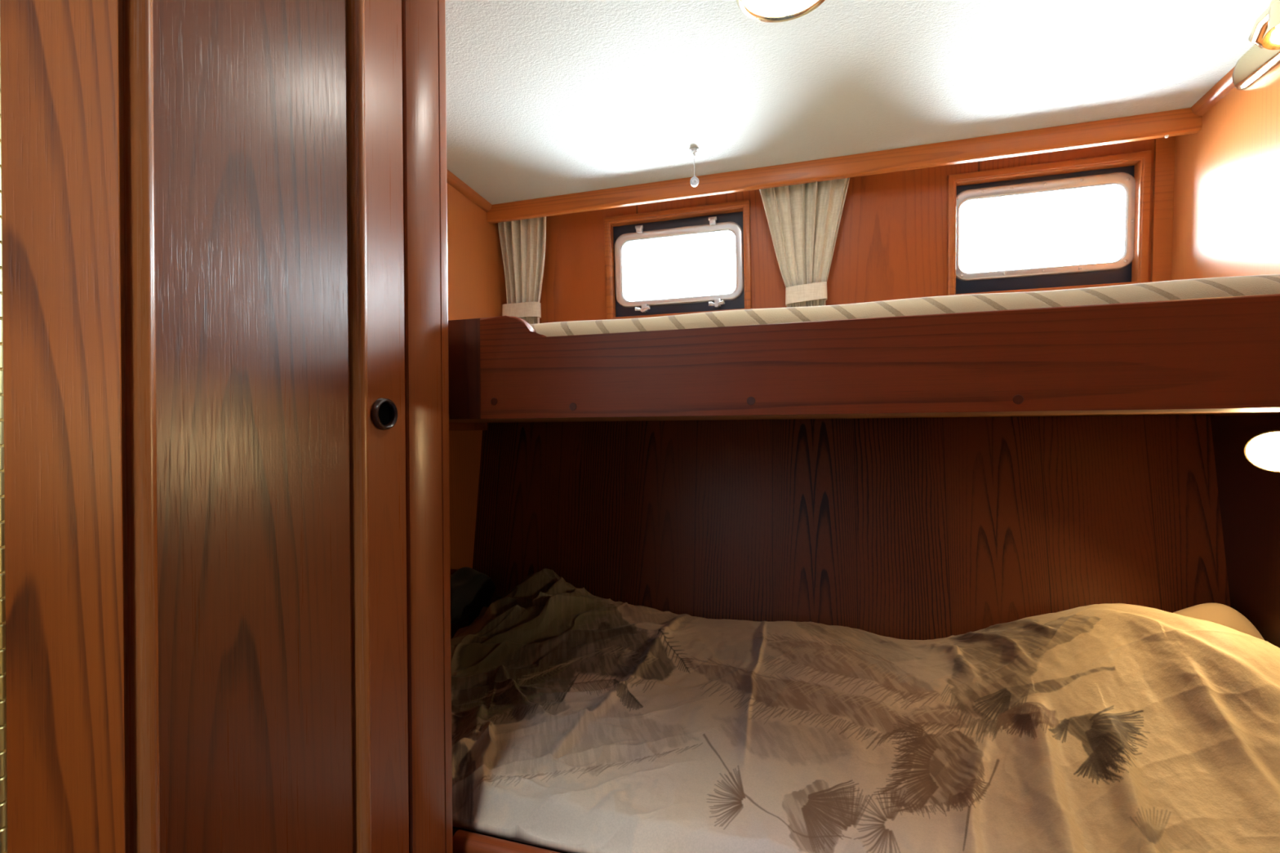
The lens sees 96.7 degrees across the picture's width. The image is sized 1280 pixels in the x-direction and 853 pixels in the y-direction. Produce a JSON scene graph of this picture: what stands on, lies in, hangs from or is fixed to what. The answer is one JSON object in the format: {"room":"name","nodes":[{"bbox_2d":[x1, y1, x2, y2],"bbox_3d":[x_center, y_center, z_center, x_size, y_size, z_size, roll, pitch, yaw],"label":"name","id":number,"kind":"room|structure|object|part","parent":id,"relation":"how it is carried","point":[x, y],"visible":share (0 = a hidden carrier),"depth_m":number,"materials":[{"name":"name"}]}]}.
{"room":"ship interior","nodes":[
{"label":"ship interior","id":0,"kind":"room"},
{"bbox_2d":[446,182,506,639],"bbox_3d":[-0.866,0.083,0.605,0.040,1.950,2.950,0,0,17],"label":"wall","id":1,"kind":"structure","parent":0,"point":[477,286],"depth_m":1.69,"materials":[{"name":"brown wood"}]},
{"bbox_2d":[446,168,491,212],"bbox_3d":[-0.870,-0.766,0.516,0.020,0.183,2.682,0,0,17],"label":"trim","id":2,"kind":"structure","parent":1,"relation":"attached to","point":[451,179],"depth_m":1.68,"materials":[{"name":"brown wood"}]},
{"bbox_2d":[539,138,1155,323],"bbox_3d":[0.429,-0.369,1.673,1.860,0.770,0.085,0,0,17],"label":"wall","id":3,"kind":"structure","parent":0,"point":[891,244],"depth_m":1.59,"materials":[{"name":"brown wood"}]},
{"bbox_2d":[604,200,751,319],"bbox_3d":[0.113,-0.494,1.755,0.461,0.337,0.070,0,0,17],"label":"window","id":4,"kind":"structure","parent":3,"relation":"in","point":[734,217],"depth_m":1.75,"materials":[{"name":"brown wood"}]},
{"bbox_3d":[0.115,-0.497,1.762,0.406,0.232,0.031,0,0,17],"label":"metal frame","id":5,"kind":"part","parent":4,"relation":"part of","materials":[{"name":"silver metal"}]},
{"bbox_2d":[486,107,1202,223],"bbox_3d":[0.387,-0.682,1.545,1.820,0.051,0.020,0,0,17],"label":"trim","id":6,"kind":"structure","parent":3,"relation":"attached to","point":[1181,122],"depth_m":1.47,"materials":[{"name":"brown wood"}]},
{"bbox_2d":[497,216,546,324],"bbox_3d":[-0.379,-0.430,1.823,0.193,0.518,0.057,0,0,17],"label":"curtain","id":7,"kind":"object","parent":6,"relation":"hanging from","point":[522,242],"visible":0.77,"depth_m":1.82,"materials":[{"name":"fabric"}]},
{"bbox_2d":[759,177,849,307],"bbox_3d":[0.451,-0.437,1.562,0.248,0.518,0.062,0,0,17],"label":"curtain","id":8,"kind":"object","parent":6,"relation":"hanging from","point":[803,220],"visible":0.81,"depth_m":1.57,"materials":[{"name":"fabric"}]},
{"bbox_2d":[946,150,1151,295],"bbox_3d":[1.038,-0.503,1.472,0.449,0.337,0.070,0,0,17],"label":"window","id":9,"kind":"structure","parent":3,"relation":"in","point":[1131,171],"depth_m":1.46,"materials":[{"name":"brown wood"}]},
{"bbox_3d":[1.042,-0.515,1.481,0.412,0.240,0.026,0,0,17],"label":"metal frame","id":10,"kind":"part","parent":9,"relation":"part of","materials":[{"name":"silver metal"}]},
{"bbox_2d":[1150,136,1175,282],"bbox_3d":[1.271,-0.514,1.383,0.038,0.365,0.032,0,0,17],"label":"trim","id":11,"kind":"structure","parent":3,"relation":"attached to","point":[1164,148],"depth_m":1.38,"materials":[{"name":"brown wood"}]},
{"bbox_2d":[468,414,1231,639],"bbox_3d":[0.368,0.502,1.448,1.860,1.090,0.191,0,0,17],"label":"wall","id":12,"kind":"structure","parent":0,"point":[899,528],"depth_m":1.42,"materials":[{"name":"brown wood"}]},
{"bbox_2d":[448,293,1279,431],"bbox_3d":[0.285,-0.085,1.194,1.818,0.178,0.980,0,0,17],"label":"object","id":13,"kind":"object","parent":12,"relation":"attached to","point":[1215,355],"visible":0.87,"depth_m":0.71,"materials":[{"name":"brown wood"}]},
{"bbox_3d":[-0.478,-0.088,0.965,0.491,0.157,0.018,0,0,17],"label":"post","id":14,"kind":"part","parent":13,"relation":"part of","materials":[{"name":"brown wood"}]},
{"bbox_3d":[0.269,-0.028,1.140,1.818,0.020,0.753,0,0,17],"label":"board","id":15,"kind":"part","parent":13,"relation":"part of","materials":[{"name":"brown wood"}]},
{"bbox_2d":[529,274,1279,337],"bbox_3d":[0.268,-0.105,1.138,1.812,0.134,0.746,0,0,17],"label":"mattress","id":16,"kind":"object","parent":13,"relation":"on","point":[1237,286],"visible":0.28,"depth_m":0.73,"materials":[{"name":"fabric"}]},
{"bbox_2d":[445,0,1271,204],"bbox_3d":[0.008,-0.796,0.309,1.920,0.210,3.000,0,0,17],"label":"ceiling","id":17,"kind":"structure","parent":0,"point":[545,98],"depth_m":1.18,"materials":[{"name":"white paint"}]},
{"bbox_2d":[688,146,699,186],"bbox_3d":[0.140,-0.666,1.466,0.026,0.095,0.026,0,0,17],"label":"ceiling hook","id":18,"kind":"object","parent":17,"relation":"attached to","point":[694,181],"visible":1,"depth_m":1.46,"materials":[{"name":"silver metal"}]},
{"bbox_3d":[0.141,-0.633,1.466,0.024,0.028,0.008,-1,0,0],"label":"pull knob","id":19,"kind":"part","parent":18,"relation":"part of","materials":[{"name":"grey plastic"}]},
{"bbox_2d":[736,0,825,22],"bbox_3d":[0.243,-0.732,0.951,0.165,0.031,0.165,0,0,17],"label":"recessed light","id":20,"kind":"object","parent":17,"relation":"in","point":[764,11],"visible":1,"depth_m":0.99,"materials":[{"name":"gold metal"}]},
{"bbox_3d":[0.243,-0.729,0.951,0.134,0.027,0.134,0,0,17],"label":"lamp glass","id":21,"kind":"part","parent":20,"relation":"part of","materials":[{"name":"white glass"}]},
{"bbox_2d":[1171,71,1279,648],"bbox_3d":[1.168,0.065,0.908,0.046,1.950,1.180,0,0,17],"label":"wall","id":22,"kind":"structure","parent":0,"point":[1226,205],"depth_m":1.16,"materials":[{"name":"brown wood"}]},
{"bbox_2d":[1191,66,1235,115],"bbox_3d":[0.856,-0.780,0.004,0.020,0.185,2.712,0,0,17],"label":"trim","id":23,"kind":"structure","parent":22,"relation":"attached to","point":[1225,84],"depth_m":1.21,"materials":[{"name":"brown wood"}]},
{"bbox_2d":[1232,0,1279,91],"bbox_3d":[1.151,-0.694,1.024,0.081,0.094,0.270,-1,0,37],"label":"wall lamp","id":24,"kind":"object","parent":22,"relation":"attached to","point":[1260,63],"visible":1,"depth_m":1.05,"materials":[{"name":"gold metal"}]},
{"bbox_3d":[1.176,-0.698,1.063,0.028,0.076,0.179,0,0,17],"label":"plate","id":25,"kind":"part","parent":24,"relation":"part of","materials":[{"name":"gold metal"}]},
{"bbox_3d":[1.085,-0.693,0.950,0.067,0.094,0.073,0,0,17],"label":"lamp shade","id":26,"kind":"part","parent":24,"relation":"part of","materials":[{"name":"beige glass"}]},
{"bbox_3d":[1.089,-0.682,0.952,0.036,0.036,0.036,0,0,17],"label":"bulb","id":27,"kind":"part","parent":24,"relation":"part of","materials":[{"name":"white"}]},
{"bbox_2d":[1244,428,1279,472],"bbox_3d":[1.150,0.043,1.054,0.086,0.078,0.163,0,0,17],"label":"light","id":28,"kind":"object","parent":22,"relation":"attached to","point":[1262,450],"visible":1,"depth_m":1.02,"materials":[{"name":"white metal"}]},
{"bbox_3d":[0.046,1.065,0.381,1.920,0.030,3.050,0,0,17],"label":"floor","id":29,"kind":"structure","parent":0,"visible":0},
{"bbox_2d":[0,0,453,852],"bbox_3d":[-0.593,0.145,0.616,0.472,1.780,0.630,0,0,17],"label":"wardrobe","id":30,"kind":"object","parent":29,"relation":"on","point":[225,562],"visible":1,"depth_m":0.53,"materials":[{"name":"brown wood"}]},
{"bbox_3d":[-0.376,0.143,0.572,0.008,1.780,0.208,0,0,17],"label":"door panel","id":31,"kind":"part","parent":30,"relation":"part of","materials":[{"name":"brown wood"}]},
{"bbox_3d":[-0.321,-0.016,0.717,0.008,0.041,0.041,0,0,17],"label":"finger pull","id":32,"kind":"part","parent":30,"relation":"part of","materials":[{"name":"brown metal"}]},
{"bbox_3d":[-0.307,0.143,0.810,0.032,1.780,0.084,0,0,17],"label":"post","id":33,"kind":"part","parent":30,"relation":"part of","materials":[{"name":"brown wood"}]},
{"bbox_2d":[452,829,559,852],"bbox_3d":[0.246,0.833,1.041,1.818,0.390,0.610,0,0,17],"label":"lower berth","id":34,"kind":"object","parent":29,"relation":"on","point":[464,842],"visible":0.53,"depth_m":0.88,"materials":[{"name":"brown wood"}]},
{"bbox_2d":[452,826,567,852],"bbox_3d":[0.255,0.748,1.071,1.812,0.200,0.606,0,0,17],"label":"mattress","id":35,"kind":"object","parent":34,"relation":"on","point":[455,829],"visible":0.02,"depth_m":0.91,"materials":[{"name":"grey fabric"}]},
{"bbox_2d":[450,567,496,624],"bbox_3d":[-0.489,0.464,1.552,0.100,0.140,0.220,0,0,17],"label":"pillow","id":36,"kind":"object","parent":35,"relation":"on","point":[472,590],"visible":0.7,"depth_m":1.53,"materials":[{"name":"black fabric"}]},
{"bbox_2d":[450,568,1279,852],"bbox_3d":[0.261,0.494,1.102,1.797,0.305,0.667,0,0,17],"label":"duvet","id":37,"kind":"object","parent":35,"relation":"on","point":[582,722],"visible":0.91,"depth_m":0.96,"materials":[{"name":"fabric"}]},
{"bbox_2d":[1173,603,1264,639],"bbox_3d":[1.124,0.448,1.127,0.168,0.200,0.100,0,0,17],"label":"pillow","id":38,"kind":"object","parent":35,"relation":"on","point":[1220,614],"visible":0.27,"depth_m":1.10,"materials":[{"name":"beige fabric"}]}
]}

